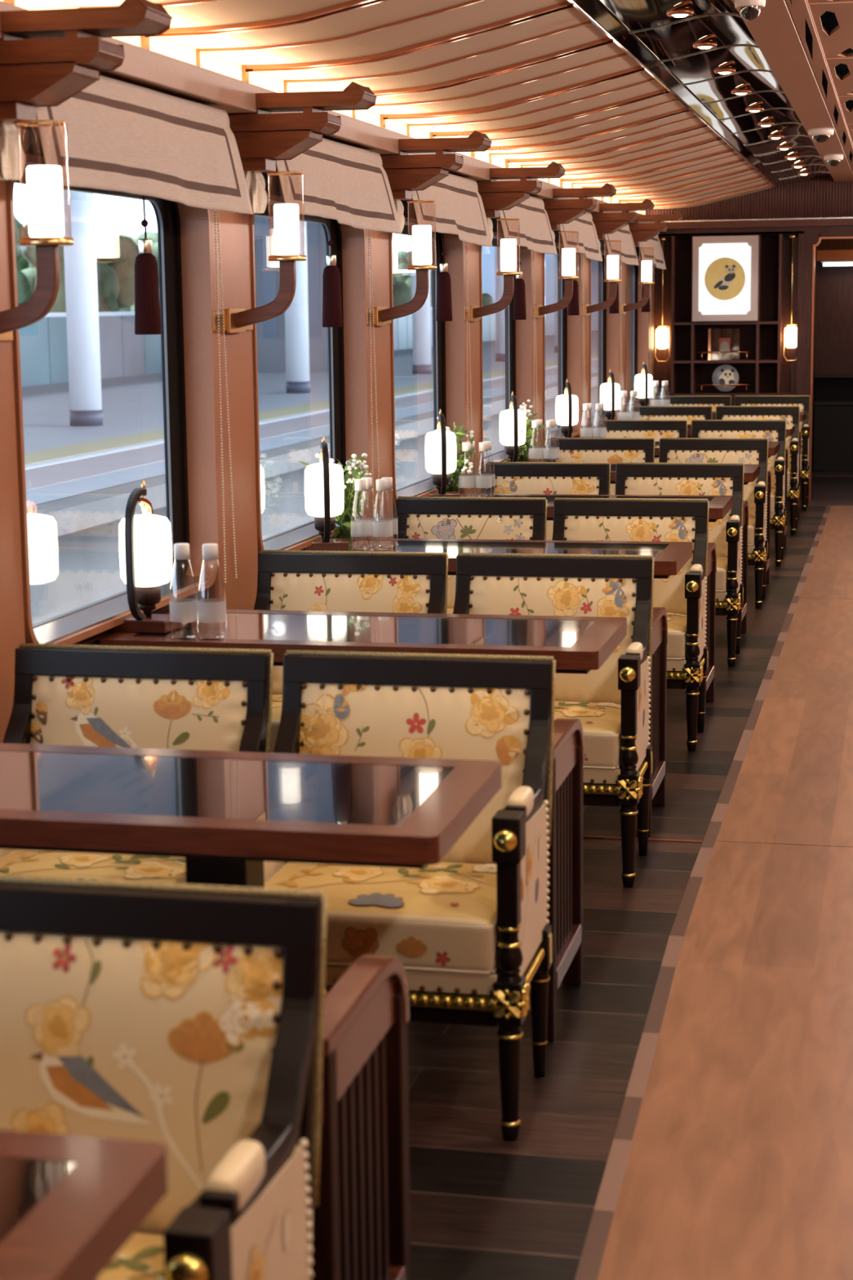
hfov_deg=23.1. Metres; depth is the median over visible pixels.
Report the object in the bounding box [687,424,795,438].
dining table
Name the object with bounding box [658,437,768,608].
armchair
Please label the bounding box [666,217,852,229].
trim
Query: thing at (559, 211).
wooden bracket
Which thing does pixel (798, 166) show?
recessed light
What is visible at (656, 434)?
cushion
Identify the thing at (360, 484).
water bottle
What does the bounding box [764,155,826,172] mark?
mirror panel
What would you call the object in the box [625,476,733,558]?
cushion
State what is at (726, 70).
recessed light
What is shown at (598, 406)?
water bottle
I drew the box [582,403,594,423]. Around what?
water bottle
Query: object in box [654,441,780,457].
dining table
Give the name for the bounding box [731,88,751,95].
recessed light
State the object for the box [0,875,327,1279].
armchair
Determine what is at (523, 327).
window
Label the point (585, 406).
water bottle
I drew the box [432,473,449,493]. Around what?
lamp base
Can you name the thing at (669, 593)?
cushion
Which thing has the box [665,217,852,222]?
trim
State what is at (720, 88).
mirror panel
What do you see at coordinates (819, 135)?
security camera
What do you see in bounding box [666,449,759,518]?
cushion
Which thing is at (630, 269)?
window
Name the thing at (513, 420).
table lamp
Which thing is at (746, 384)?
rail
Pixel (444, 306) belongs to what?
tassel
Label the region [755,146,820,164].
mirror panel
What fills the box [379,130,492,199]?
wooden bracket
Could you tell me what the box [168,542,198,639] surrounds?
water bottle
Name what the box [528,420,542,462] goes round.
water bottle
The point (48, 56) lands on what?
wooden bracket
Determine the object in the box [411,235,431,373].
column
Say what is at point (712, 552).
wooden armchair
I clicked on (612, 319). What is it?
window
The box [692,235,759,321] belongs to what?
wall picture
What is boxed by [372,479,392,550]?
water bottle
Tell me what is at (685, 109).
ceiling slat
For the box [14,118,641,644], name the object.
wall
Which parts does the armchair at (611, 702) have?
frame, braid trim, seat rail, gold knob, leg, armrest, panel, leg, gold plate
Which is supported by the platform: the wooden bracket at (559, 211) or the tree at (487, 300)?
the tree at (487, 300)
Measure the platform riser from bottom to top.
0.900 m
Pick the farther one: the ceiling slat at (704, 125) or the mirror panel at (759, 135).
the mirror panel at (759, 135)
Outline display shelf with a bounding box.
[671,234,783,393]
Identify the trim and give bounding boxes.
[0,0,666,231]
[567,0,777,187]
[573,0,784,186]
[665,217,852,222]
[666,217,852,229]
[816,249,852,262]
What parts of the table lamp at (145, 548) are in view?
frame, lamp shade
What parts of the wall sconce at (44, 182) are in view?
wall plate, arm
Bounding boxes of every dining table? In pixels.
[0,742,502,888]
[0,1129,168,1279]
[97,608,626,674]
[336,537,693,578]
[460,493,733,522]
[610,463,760,484]
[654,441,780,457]
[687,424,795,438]
[712,411,806,421]
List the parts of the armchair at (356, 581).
frame, braid trim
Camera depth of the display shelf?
17.01 m
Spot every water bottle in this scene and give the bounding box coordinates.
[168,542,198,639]
[197,542,226,640]
[351,479,371,550]
[356,476,377,547]
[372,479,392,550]
[377,477,398,547]
[458,441,475,496]
[462,440,479,497]
[475,441,491,470]
[479,440,495,497]
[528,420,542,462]
[532,419,545,441]
[543,419,556,442]
[546,419,559,441]
[580,404,591,425]
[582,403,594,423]
[592,403,604,437]
[617,391,627,419]
[618,390,629,419]
[627,391,638,419]
[629,390,639,419]
[649,381,659,405]
[659,381,669,405]
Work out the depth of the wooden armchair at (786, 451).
13.53 m
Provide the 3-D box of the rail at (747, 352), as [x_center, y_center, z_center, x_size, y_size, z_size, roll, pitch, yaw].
[2.402,-2.289,16.858,0.440,0.072,0.012,1,9,13]
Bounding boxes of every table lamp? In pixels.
[113,479,182,633]
[303,435,348,551]
[424,408,460,497]
[499,391,526,462]
[555,378,578,437]
[600,368,620,419]
[634,361,653,405]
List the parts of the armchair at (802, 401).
frame, braid trim, leg, gold knob, armrest, panel, leg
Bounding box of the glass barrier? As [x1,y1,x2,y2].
[18,305,598,386]
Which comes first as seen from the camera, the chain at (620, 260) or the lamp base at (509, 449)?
the lamp base at (509, 449)
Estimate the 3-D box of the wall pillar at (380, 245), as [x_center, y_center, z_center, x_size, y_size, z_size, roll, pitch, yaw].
[-0.233,-0.768,8.058,0.110,2.150,0.403,1,9,13]
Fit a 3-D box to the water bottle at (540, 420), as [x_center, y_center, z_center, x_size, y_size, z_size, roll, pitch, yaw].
[0.579,-1.017,10.787,0.071,0.241,0.071,1,9,13]
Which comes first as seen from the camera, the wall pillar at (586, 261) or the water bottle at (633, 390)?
the wall pillar at (586, 261)
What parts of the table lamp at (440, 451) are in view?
lamp shade, frame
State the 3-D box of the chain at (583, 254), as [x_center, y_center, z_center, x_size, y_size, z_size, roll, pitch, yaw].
[0.987,-1.856,13.091,0.005,1.123,0.110,1,9,13]
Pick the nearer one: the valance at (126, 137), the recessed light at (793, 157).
the valance at (126, 137)
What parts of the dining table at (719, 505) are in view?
under panel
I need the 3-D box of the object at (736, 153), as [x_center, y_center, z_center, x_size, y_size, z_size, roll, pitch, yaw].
[1.409,-2.852,12.933,1.050,0.289,0.014,1,9,13]
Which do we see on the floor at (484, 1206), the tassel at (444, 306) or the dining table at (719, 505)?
the dining table at (719, 505)
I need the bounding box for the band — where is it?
[25,359,598,490]
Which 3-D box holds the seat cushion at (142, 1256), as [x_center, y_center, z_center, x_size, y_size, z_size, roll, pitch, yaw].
[-0.475,0.816,2.461,0.516,0.125,0.413,1,9,13]
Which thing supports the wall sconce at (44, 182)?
attached to the wall pillar at (11, 599)
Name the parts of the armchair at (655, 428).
frame, braid trim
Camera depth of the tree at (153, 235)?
71.40 m
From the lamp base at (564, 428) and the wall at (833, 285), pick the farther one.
the wall at (833, 285)
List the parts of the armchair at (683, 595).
frame, braid trim, seat rail, gold knob, leg, armrest, panel, leg, gold plate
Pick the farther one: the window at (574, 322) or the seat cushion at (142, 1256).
the window at (574, 322)
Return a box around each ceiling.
[3,0,14,4]
[60,0,775,208]
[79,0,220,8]
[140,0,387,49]
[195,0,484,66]
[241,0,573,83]
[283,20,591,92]
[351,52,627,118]
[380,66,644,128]
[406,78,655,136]
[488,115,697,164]
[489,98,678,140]
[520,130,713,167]
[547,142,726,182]
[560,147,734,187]
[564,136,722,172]
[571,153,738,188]
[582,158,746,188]
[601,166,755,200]
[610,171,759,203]
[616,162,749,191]
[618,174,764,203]
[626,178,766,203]
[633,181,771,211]
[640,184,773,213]
[786,0,852,172]
[805,11,852,161]
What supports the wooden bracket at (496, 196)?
attached to the wall at (30, 140)
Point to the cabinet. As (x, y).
(833, 446)
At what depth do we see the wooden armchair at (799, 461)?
15.26 m
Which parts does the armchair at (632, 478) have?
frame, braid trim, seat rail, leg, gold knob, armrest, panel, leg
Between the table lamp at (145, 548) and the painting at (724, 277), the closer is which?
the table lamp at (145, 548)
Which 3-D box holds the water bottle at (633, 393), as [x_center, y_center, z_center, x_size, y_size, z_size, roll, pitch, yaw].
[1.399,-1.562,14.145,0.071,0.241,0.071,1,9,13]
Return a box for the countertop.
[813,400,852,405]
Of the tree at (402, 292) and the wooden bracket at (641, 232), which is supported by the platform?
the tree at (402, 292)
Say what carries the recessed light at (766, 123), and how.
attached to the mirror panel at (749, 122)
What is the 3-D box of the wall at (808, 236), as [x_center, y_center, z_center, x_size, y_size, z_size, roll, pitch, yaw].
[3.376,-2.458,16.749,3.560,2.660,0.310,1,9,13]
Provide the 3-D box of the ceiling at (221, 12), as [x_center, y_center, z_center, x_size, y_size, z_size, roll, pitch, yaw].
[0.320,-2.156,8.143,1.050,0.184,17.700,1,9,13]
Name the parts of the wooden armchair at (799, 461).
leg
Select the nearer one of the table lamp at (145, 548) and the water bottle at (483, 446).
the table lamp at (145, 548)
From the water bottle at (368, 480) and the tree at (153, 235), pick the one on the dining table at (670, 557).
the water bottle at (368, 480)
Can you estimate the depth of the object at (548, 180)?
12.05 m
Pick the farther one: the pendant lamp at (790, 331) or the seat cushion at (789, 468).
the pendant lamp at (790, 331)
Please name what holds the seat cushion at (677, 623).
on the armchair at (683, 595)
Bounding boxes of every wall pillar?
[0,180,25,742]
[207,209,257,609]
[359,229,393,537]
[457,241,481,493]
[524,249,543,462]
[574,253,589,437]
[616,260,625,419]
[647,263,653,405]
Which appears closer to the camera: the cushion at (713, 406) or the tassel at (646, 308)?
the tassel at (646, 308)
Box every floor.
[407,469,852,1279]
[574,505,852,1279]
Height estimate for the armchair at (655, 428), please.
0.858 m
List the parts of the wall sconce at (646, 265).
wall plate, arm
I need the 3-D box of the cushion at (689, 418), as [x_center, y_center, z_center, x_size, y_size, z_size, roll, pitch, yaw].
[1.730,-1.431,14.940,0.516,0.384,0.096,1,9,13]
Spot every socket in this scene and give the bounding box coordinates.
[135,585,160,617]
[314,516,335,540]
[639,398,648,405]
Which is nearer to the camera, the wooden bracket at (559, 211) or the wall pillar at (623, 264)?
the wooden bracket at (559, 211)
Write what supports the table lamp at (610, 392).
on the dining table at (790, 428)
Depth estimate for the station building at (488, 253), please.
149.75 m
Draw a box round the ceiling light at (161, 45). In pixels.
[0,0,645,214]
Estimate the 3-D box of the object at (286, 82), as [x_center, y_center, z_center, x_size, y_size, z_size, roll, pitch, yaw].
[0.027,-1.867,6.866,1.050,0.289,0.014,1,9,13]
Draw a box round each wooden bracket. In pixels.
[0,0,172,124]
[227,81,377,172]
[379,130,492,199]
[475,161,565,217]
[542,182,617,230]
[589,198,654,239]
[627,210,683,246]
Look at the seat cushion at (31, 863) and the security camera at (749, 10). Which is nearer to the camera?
the seat cushion at (31, 863)
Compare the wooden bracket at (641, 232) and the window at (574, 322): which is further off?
the wooden bracket at (641, 232)
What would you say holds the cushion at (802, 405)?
on the armchair at (802, 401)
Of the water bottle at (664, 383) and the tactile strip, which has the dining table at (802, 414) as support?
the water bottle at (664, 383)
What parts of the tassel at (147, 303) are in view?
cord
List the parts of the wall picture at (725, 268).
light panel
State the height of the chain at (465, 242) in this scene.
1.123 m
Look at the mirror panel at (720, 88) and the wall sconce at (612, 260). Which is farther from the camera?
the wall sconce at (612, 260)
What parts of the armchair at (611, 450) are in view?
frame, braid trim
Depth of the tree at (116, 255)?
60.96 m
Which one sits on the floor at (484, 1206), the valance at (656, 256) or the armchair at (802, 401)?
the armchair at (802, 401)
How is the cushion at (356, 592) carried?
on the armchair at (356, 581)
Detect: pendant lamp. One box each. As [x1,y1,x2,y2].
[654,236,670,362]
[782,234,797,361]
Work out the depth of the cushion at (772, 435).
13.03 m
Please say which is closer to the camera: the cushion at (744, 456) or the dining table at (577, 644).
the dining table at (577, 644)
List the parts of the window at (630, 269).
glass pane, sill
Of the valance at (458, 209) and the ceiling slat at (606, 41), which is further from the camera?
the valance at (458, 209)
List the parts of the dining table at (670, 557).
under panel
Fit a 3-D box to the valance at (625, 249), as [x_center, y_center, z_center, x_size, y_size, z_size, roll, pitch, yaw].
[1.232,-2.641,13.869,0.187,0.291,1.571,1,9,13]
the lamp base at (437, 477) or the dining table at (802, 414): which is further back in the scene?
the dining table at (802, 414)
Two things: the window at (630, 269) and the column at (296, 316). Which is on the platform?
the column at (296, 316)
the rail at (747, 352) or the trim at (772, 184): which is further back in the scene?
the rail at (747, 352)
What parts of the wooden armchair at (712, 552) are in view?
leg, rail, leg, armrest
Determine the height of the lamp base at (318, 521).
0.083 m
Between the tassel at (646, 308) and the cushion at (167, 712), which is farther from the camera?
the tassel at (646, 308)
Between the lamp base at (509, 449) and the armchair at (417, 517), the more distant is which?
the lamp base at (509, 449)
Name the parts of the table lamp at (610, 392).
lamp shade, frame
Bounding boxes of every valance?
[0,75,253,214]
[244,137,401,233]
[393,173,492,246]
[486,195,557,254]
[551,212,602,261]
[598,223,639,265]
[640,235,666,269]
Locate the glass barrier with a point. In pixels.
(43, 345)
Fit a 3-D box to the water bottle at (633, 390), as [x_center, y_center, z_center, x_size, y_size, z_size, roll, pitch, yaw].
[1.416,-1.574,14.216,0.071,0.241,0.071,1,9,13]
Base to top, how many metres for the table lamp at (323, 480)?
0.392 m
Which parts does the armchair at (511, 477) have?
frame, braid trim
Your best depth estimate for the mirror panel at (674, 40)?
7.47 m
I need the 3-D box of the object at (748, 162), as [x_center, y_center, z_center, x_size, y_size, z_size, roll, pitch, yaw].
[1.606,-2.993,13.800,1.050,0.289,0.014,1,9,13]
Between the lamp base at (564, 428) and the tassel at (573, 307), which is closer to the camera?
the tassel at (573, 307)
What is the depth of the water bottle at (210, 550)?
5.23 m
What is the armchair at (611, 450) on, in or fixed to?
on the floor at (484, 1206)
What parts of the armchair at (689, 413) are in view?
frame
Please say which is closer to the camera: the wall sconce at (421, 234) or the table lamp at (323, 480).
the table lamp at (323, 480)
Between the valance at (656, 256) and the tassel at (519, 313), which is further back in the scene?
the valance at (656, 256)
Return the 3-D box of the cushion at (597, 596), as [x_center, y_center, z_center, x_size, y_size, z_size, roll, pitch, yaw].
[0.366,-0.003,6.136,0.494,0.369,0.096,1,9,13]
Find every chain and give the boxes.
[213,209,236,582]
[368,230,381,521]
[465,242,473,481]
[533,251,537,453]
[582,253,586,433]
[619,260,622,417]
[649,284,651,403]
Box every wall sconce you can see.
[0,120,73,341]
[213,171,306,333]
[366,200,437,325]
[464,217,520,321]
[532,231,578,318]
[581,240,622,315]
[619,247,654,314]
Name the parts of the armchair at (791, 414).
frame, braid trim, leg, gold knob, armrest, panel, leg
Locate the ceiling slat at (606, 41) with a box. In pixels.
[372,37,613,96]
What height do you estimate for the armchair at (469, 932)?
0.858 m
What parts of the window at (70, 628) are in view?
sill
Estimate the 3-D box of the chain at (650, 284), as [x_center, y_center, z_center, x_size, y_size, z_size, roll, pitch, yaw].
[1.777,-2.419,16.558,0.005,1.123,0.110,1,9,13]
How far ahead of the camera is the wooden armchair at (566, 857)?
4.73 m
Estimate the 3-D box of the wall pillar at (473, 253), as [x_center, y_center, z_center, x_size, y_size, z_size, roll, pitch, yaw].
[0.161,-1.050,9.792,0.110,2.150,0.403,1,9,13]
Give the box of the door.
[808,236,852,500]
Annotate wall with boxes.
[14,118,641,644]
[645,177,852,500]
[791,236,852,469]
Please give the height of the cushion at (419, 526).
0.365 m
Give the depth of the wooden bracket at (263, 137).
6.12 m
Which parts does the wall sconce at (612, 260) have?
wall plate, arm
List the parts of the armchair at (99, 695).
panel, frame, braid trim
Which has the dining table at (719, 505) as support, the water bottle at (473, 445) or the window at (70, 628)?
the water bottle at (473, 445)
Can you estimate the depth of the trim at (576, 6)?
8.24 m
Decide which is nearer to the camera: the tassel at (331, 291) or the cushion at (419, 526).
the tassel at (331, 291)
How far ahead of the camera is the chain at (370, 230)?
7.86 m
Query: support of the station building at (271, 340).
on the platform
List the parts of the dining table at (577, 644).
under panel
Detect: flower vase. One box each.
[297,453,371,545]
[424,416,475,491]
[506,399,546,461]
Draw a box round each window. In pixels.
[5,153,219,644]
[248,194,369,553]
[388,217,466,507]
[479,231,532,472]
[542,242,581,447]
[589,249,619,428]
[625,256,648,413]
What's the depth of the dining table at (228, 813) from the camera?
3.54 m
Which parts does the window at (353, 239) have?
sill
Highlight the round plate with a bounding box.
[711,364,738,391]
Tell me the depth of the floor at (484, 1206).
4.46 m
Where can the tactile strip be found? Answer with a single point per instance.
(51, 454)
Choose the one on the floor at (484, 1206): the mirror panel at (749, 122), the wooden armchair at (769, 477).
the wooden armchair at (769, 477)
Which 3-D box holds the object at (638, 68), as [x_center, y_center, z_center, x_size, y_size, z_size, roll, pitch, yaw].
[0.325,-2.079,8.172,1.050,0.289,0.049,1,9,13]
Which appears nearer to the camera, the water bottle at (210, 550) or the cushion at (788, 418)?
the water bottle at (210, 550)
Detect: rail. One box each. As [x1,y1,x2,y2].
[697,351,751,360]
[697,383,751,393]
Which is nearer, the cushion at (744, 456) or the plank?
the plank
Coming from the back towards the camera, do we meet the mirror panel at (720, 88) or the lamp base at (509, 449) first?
the lamp base at (509, 449)
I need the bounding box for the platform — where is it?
[21,330,598,506]
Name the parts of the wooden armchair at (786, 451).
armrest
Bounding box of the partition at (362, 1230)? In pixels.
[311,954,410,1279]
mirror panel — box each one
[596,0,740,32]
[629,13,758,61]
[659,44,772,84]
[683,70,783,103]
[702,90,793,119]
[719,107,802,133]
[733,122,808,145]
[744,135,815,155]
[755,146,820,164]
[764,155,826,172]
[772,164,830,179]
[779,171,833,184]
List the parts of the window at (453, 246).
sill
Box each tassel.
[134,195,161,334]
[322,218,342,327]
[435,233,452,321]
[512,245,526,319]
[568,273,579,315]
[608,281,619,313]
[641,285,650,311]
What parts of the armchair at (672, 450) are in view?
braid trim, frame, seat rail, leg, gold knob, armrest, panel, leg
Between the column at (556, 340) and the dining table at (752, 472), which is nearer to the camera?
the dining table at (752, 472)
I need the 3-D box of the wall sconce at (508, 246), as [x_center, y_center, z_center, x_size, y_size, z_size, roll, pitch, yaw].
[0.320,-1.706,9.646,0.233,0.463,0.380,1,9,13]
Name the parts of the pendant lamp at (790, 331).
lamp shade, rod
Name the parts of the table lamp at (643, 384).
lamp shade, frame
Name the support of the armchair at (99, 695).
on the floor at (484, 1206)
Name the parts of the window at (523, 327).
sill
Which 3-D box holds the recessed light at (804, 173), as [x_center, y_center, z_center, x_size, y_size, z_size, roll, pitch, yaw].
[2.807,-3.467,15.547,0.090,0.025,0.090,1,9,13]
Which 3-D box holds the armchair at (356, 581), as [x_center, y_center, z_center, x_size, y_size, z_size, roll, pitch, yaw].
[-0.266,0.198,6.099,0.627,0.858,0.551,1,9,13]
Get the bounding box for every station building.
[253,214,328,372]
[481,245,598,305]
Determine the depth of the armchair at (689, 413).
14.93 m
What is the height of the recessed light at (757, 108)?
0.025 m
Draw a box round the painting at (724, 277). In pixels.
[704,257,745,300]
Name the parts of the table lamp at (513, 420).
lamp shade, frame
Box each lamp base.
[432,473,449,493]
[506,445,519,462]
[560,425,573,437]
[604,409,615,419]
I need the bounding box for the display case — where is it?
[708,328,740,359]
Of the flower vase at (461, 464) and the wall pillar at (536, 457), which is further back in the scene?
the wall pillar at (536, 457)
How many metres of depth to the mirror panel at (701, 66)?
8.34 m
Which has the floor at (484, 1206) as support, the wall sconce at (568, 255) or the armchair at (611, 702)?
the armchair at (611, 702)
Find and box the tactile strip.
[24,353,598,465]
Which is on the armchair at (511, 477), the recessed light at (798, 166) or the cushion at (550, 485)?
the cushion at (550, 485)
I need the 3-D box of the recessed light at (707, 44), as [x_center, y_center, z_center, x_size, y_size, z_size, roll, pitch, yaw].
[1.032,-2.201,7.746,0.090,0.025,0.090,1,9,13]
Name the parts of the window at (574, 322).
sill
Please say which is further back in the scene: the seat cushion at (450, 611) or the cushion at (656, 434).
the cushion at (656, 434)
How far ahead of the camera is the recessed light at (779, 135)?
12.04 m
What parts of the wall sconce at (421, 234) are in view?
wall plate, arm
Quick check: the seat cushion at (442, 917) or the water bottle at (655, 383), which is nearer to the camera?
the seat cushion at (442, 917)
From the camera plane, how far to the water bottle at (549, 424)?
10.67 m
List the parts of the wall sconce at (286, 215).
wall plate, arm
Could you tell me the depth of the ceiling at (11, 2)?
4.81 m
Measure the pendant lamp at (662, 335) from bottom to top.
1.002 m
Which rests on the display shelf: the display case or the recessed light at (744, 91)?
the display case
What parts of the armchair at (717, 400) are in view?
frame, braid trim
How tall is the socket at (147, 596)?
0.083 m
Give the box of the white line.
[24,358,598,469]
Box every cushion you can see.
[0,848,186,884]
[0,930,283,1234]
[30,675,247,751]
[96,1232,164,1279]
[264,862,500,972]
[270,572,430,694]
[270,694,282,752]
[299,682,530,864]
[406,513,533,608]
[446,608,453,613]
[469,575,636,704]
[493,475,599,540]
[554,701,622,767]
[555,449,645,494]
[564,515,695,614]
[600,430,679,462]
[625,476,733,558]
[635,414,705,424]
[662,404,724,411]
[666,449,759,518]
[666,613,688,658]
[698,430,777,488]
[715,555,728,591]
[722,414,792,466]
[741,403,804,450]
[747,517,755,544]
[770,488,776,511]
[786,466,791,485]
[800,450,803,466]
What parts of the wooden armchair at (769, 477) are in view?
rail, armrest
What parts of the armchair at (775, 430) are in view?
frame, braid trim, seat rail, leg, gold knob, armrest, panel, leg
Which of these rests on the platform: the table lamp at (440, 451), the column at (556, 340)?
the column at (556, 340)
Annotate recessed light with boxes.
[666,7,693,17]
[693,40,717,48]
[714,66,736,74]
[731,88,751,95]
[745,106,764,112]
[757,121,774,126]
[768,133,783,139]
[777,145,791,150]
[785,155,798,159]
[791,164,804,168]
[798,171,810,175]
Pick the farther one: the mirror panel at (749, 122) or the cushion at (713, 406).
the cushion at (713, 406)
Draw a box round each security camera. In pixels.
[734,0,765,20]
[808,128,834,142]
[823,154,843,166]
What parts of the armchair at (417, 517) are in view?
frame, braid trim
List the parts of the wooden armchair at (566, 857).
leg, rail, armrest, leg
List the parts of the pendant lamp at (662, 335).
lamp shade, rod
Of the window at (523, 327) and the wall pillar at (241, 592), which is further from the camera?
the window at (523, 327)
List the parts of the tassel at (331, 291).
cord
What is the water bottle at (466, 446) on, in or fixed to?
on the dining table at (719, 505)
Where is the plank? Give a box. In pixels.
[583,835,702,842]
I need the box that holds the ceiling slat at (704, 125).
[505,123,707,168]
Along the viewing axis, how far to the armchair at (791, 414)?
14.74 m
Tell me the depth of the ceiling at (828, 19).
8.81 m
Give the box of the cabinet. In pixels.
[813,373,852,471]
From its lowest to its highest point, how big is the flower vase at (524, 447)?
0.338 m
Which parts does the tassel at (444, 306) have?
cord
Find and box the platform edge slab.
[26,372,598,544]
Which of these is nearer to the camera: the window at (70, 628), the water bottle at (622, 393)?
the window at (70, 628)
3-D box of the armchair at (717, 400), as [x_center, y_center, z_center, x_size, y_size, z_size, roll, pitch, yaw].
[2.079,-1.474,16.404,0.627,0.858,0.551,1,9,13]
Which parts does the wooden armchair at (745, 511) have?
rail, armrest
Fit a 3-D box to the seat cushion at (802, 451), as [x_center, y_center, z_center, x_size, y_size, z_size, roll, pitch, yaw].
[2.659,-1.419,16.233,0.516,0.125,0.413,1,9,13]
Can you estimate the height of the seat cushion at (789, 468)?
0.125 m
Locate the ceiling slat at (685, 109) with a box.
[471,107,690,158]
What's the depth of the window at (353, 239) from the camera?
7.75 m
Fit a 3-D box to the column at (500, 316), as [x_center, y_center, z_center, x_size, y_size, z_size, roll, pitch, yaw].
[2.328,-11.149,63.595,0.490,5.300,0.490,1,9,13]
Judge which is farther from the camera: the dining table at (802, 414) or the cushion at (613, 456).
the dining table at (802, 414)
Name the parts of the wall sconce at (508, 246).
wall plate, arm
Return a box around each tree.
[13,216,139,312]
[112,231,159,311]
[392,250,432,306]
[392,281,412,306]
[482,293,493,306]
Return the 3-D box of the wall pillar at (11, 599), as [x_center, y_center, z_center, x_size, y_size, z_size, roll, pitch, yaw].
[-1.023,-0.206,4.591,0.110,2.150,0.403,1,9,13]
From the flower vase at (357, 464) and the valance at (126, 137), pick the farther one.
the flower vase at (357, 464)
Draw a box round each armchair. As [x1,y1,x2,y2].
[0,643,273,884]
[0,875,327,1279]
[253,550,448,752]
[263,649,555,1141]
[394,496,546,613]
[453,552,654,887]
[484,462,610,540]
[546,718,584,1042]
[547,437,654,494]
[551,497,709,751]
[594,419,687,462]
[615,462,744,666]
[630,405,712,424]
[635,607,667,837]
[657,395,731,411]
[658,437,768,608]
[691,419,786,566]
[704,542,716,720]
[715,405,799,534]
[734,395,810,511]
[741,500,748,633]
[765,471,771,584]
[783,448,787,548]
[790,431,800,525]
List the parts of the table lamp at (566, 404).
lamp shade, frame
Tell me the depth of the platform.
36.11 m
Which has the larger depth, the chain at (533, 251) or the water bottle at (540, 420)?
the chain at (533, 251)
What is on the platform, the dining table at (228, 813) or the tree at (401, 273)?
the tree at (401, 273)
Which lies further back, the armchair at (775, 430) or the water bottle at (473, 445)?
the armchair at (775, 430)
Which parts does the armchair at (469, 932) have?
panel, frame, braid trim, seat rail, gold knob, leg, armrest, panel, leg, gold plate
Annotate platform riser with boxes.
[27,385,598,625]
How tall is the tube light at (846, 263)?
0.046 m
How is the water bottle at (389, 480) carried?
on the dining table at (670, 557)
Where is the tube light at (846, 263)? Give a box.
[821,260,852,266]
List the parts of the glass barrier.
rail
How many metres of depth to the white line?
26.11 m
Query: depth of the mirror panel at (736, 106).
10.08 m
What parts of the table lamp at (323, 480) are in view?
lamp shade, frame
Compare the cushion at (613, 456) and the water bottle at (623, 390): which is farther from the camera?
the water bottle at (623, 390)
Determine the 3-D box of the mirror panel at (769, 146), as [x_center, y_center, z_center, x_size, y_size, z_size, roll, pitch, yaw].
[2.171,-3.017,12.728,0.400,0.073,0.897,1,9,13]
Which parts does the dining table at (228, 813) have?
under panel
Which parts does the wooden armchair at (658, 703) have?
leg, rail, leg, armrest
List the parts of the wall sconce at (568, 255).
wall plate, arm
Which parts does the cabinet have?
splash panel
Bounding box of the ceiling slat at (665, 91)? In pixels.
[430,88,669,137]
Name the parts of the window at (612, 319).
sill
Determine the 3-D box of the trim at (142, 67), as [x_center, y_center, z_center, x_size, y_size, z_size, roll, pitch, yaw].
[-0.082,-1.933,8.271,0.140,0.078,17.700,1,9,13]
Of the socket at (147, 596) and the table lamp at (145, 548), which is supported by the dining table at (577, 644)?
the table lamp at (145, 548)
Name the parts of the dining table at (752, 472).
under panel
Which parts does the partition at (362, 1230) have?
leg, armrest, rail, leg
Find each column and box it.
[62,189,102,426]
[284,220,310,393]
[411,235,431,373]
[495,246,505,361]
[554,254,558,352]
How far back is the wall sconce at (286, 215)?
6.16 m
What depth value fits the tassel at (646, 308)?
15.73 m
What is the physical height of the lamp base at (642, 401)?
0.083 m

